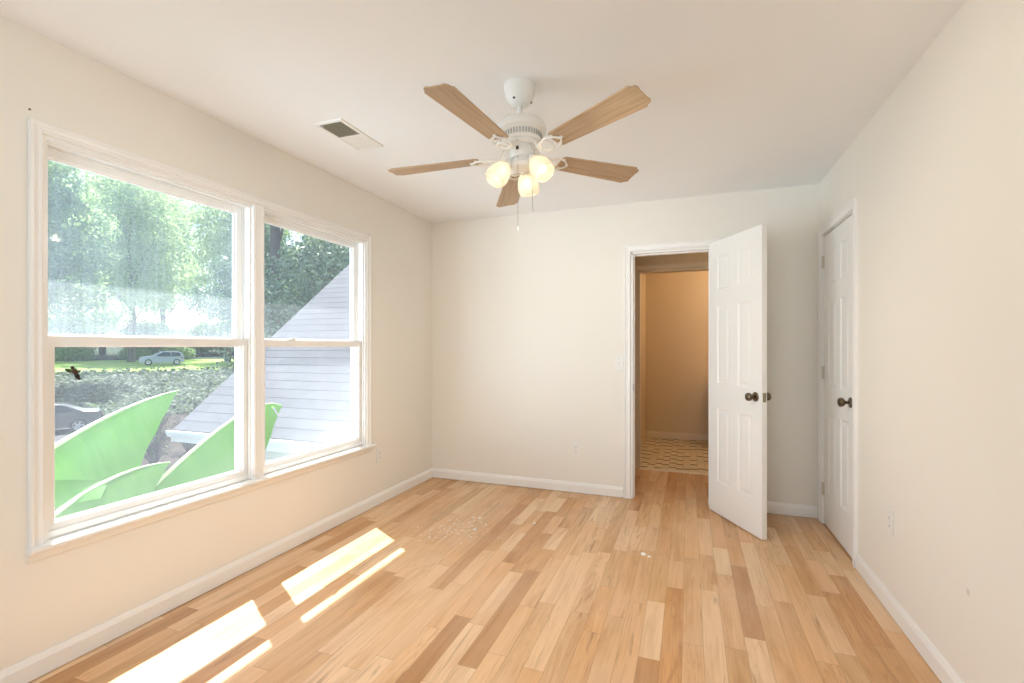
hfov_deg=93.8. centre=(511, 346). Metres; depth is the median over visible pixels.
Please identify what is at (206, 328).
shrub
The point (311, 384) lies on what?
house wing
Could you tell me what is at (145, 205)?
leafy tree
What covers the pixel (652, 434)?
baseboard
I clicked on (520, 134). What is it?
ceiling fan
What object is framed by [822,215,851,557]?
closet door
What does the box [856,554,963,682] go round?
baseboard
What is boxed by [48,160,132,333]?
leafy tree
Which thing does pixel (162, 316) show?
leafy tree
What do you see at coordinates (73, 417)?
parked car
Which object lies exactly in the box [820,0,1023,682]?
wall
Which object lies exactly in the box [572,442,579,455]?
wall outlet
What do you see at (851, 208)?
trim
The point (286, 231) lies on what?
leafy tree
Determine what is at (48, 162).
leafy tree
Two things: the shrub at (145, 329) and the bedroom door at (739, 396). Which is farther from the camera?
the shrub at (145, 329)
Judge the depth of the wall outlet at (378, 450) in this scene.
3.80 m
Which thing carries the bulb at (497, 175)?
attached to the ceiling fan
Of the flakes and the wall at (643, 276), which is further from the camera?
the wall at (643, 276)
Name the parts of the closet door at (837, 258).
knob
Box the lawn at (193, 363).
[55,359,233,371]
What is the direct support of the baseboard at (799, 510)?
attached to the wall at (528, 322)
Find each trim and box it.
[635,261,707,468]
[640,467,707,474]
[818,197,857,567]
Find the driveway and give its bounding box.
[55,428,73,442]
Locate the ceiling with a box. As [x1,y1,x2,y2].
[0,0,965,222]
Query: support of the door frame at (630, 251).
in the wall at (528, 322)
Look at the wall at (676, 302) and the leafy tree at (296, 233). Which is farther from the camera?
the leafy tree at (296, 233)
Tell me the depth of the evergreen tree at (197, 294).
34.66 m
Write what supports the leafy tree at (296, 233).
on the lawn at (193, 363)
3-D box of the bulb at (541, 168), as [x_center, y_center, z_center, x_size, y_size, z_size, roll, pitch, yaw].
[0.123,-0.785,2.082,0.126,0.137,0.103,0,0,20]
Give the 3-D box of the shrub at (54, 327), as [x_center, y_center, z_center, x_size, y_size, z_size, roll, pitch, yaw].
[-62.792,-1.661,67.875,8.046,6.468,7.707,0,0,20]
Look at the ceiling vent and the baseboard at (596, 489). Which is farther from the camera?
the baseboard at (596, 489)
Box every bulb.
[485,158,511,188]
[518,171,538,196]
[528,154,553,182]
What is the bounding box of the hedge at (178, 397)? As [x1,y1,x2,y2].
[55,366,232,415]
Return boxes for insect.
[65,366,80,379]
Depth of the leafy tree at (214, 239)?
61.09 m
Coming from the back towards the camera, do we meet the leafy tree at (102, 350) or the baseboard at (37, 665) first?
the leafy tree at (102, 350)
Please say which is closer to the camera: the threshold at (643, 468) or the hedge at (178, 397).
the threshold at (643, 468)
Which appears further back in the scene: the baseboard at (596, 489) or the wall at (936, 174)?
the baseboard at (596, 489)
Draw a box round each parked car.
[55,402,102,431]
[139,351,183,364]
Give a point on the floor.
(572, 596)
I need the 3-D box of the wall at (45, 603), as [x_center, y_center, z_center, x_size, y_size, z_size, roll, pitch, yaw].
[-1.711,0.030,2.243,0.134,2.440,5.320,0,0,20]
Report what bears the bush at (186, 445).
on the mulch bed
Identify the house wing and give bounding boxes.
[165,264,349,461]
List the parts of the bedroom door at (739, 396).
knob, knob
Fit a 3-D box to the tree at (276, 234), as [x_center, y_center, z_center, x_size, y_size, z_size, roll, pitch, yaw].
[-13.133,-6.435,25.700,8.814,21.517,7.879,0,0,24]
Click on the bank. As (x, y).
(118, 405)
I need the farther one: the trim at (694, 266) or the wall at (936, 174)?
the trim at (694, 266)
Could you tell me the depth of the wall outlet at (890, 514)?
2.25 m
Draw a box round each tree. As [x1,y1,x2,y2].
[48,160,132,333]
[48,162,98,293]
[54,175,195,361]
[60,174,149,354]
[68,169,202,347]
[137,196,210,330]
[179,200,280,361]
[180,212,305,337]
[211,234,349,380]
[266,226,301,308]
[270,225,283,335]
[284,233,322,301]
[298,237,348,291]
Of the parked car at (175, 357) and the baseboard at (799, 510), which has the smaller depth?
the baseboard at (799, 510)
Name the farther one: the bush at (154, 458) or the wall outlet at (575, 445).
the bush at (154, 458)
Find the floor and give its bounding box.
[28,437,940,682]
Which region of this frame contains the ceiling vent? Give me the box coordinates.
[313,118,382,150]
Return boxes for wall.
[0,15,431,670]
[432,184,819,508]
[635,252,707,270]
[641,274,645,446]
[646,271,707,433]
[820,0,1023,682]
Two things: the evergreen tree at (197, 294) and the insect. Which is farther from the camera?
the evergreen tree at (197, 294)
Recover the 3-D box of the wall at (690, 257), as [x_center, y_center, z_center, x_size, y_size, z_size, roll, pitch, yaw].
[1.969,0.030,4.747,3.800,2.440,0.110,0,0,20]
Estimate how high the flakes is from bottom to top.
0.002 m
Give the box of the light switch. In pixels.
[615,356,622,369]
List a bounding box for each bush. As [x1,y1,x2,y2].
[144,428,172,463]
[148,426,167,453]
[157,411,174,432]
[167,411,196,452]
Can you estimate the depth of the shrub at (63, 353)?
61.31 m
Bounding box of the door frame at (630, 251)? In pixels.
[624,239,719,503]
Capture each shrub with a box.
[48,314,102,353]
[55,347,96,360]
[116,347,150,359]
[119,319,174,354]
[162,347,195,358]
[188,317,231,354]
[205,314,233,351]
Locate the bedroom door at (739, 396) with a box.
[709,224,770,539]
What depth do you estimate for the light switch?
3.98 m
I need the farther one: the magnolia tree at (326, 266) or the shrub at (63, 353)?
the shrub at (63, 353)
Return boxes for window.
[26,117,376,563]
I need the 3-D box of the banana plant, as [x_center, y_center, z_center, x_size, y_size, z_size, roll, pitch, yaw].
[-3.064,2.284,3.666,2.327,3.843,1.506,0,0,-24]
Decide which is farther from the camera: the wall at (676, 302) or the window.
the wall at (676, 302)
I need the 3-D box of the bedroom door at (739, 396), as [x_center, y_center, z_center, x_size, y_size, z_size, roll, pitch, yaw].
[1.579,0.225,3.391,0.169,2.034,0.618,0,0,-9]
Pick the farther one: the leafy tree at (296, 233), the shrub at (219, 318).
the shrub at (219, 318)
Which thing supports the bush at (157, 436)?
on the mulch bed
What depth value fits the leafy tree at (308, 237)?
33.27 m
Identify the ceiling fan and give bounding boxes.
[388,77,650,230]
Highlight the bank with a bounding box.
[55,370,231,416]
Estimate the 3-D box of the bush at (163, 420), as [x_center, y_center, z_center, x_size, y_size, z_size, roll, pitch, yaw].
[-16.071,3.345,21.418,1.712,1.664,1.798,0,0,-24]
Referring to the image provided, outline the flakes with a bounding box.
[417,517,505,548]
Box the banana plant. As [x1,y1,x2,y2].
[55,390,282,518]
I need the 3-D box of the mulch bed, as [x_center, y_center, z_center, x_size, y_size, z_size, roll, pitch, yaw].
[14.734,4.225,42.828,60.080,0.150,72.640,0,0,20]
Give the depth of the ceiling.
2.08 m
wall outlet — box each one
[376,447,381,462]
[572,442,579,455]
[887,508,893,536]
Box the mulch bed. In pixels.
[140,414,189,468]
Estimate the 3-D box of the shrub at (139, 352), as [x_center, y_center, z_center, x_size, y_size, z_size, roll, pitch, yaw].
[-52.215,0.939,66.183,3.863,2.130,3.458,0,0,-42]
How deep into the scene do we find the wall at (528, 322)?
4.13 m
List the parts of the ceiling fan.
blade, blade, blade, pull chain, blade, blade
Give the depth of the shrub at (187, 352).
69.18 m
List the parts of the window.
sash, sash, sash, sash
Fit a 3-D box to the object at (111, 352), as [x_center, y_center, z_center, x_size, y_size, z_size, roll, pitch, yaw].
[-53.267,-1.989,128.672,210.800,7.878,231.600,0,0,20]
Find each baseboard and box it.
[0,468,432,682]
[433,468,622,497]
[646,431,707,440]
[767,501,817,517]
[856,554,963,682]
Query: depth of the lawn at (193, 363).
54.64 m
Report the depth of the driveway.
22.98 m
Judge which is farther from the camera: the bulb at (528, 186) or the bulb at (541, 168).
the bulb at (528, 186)

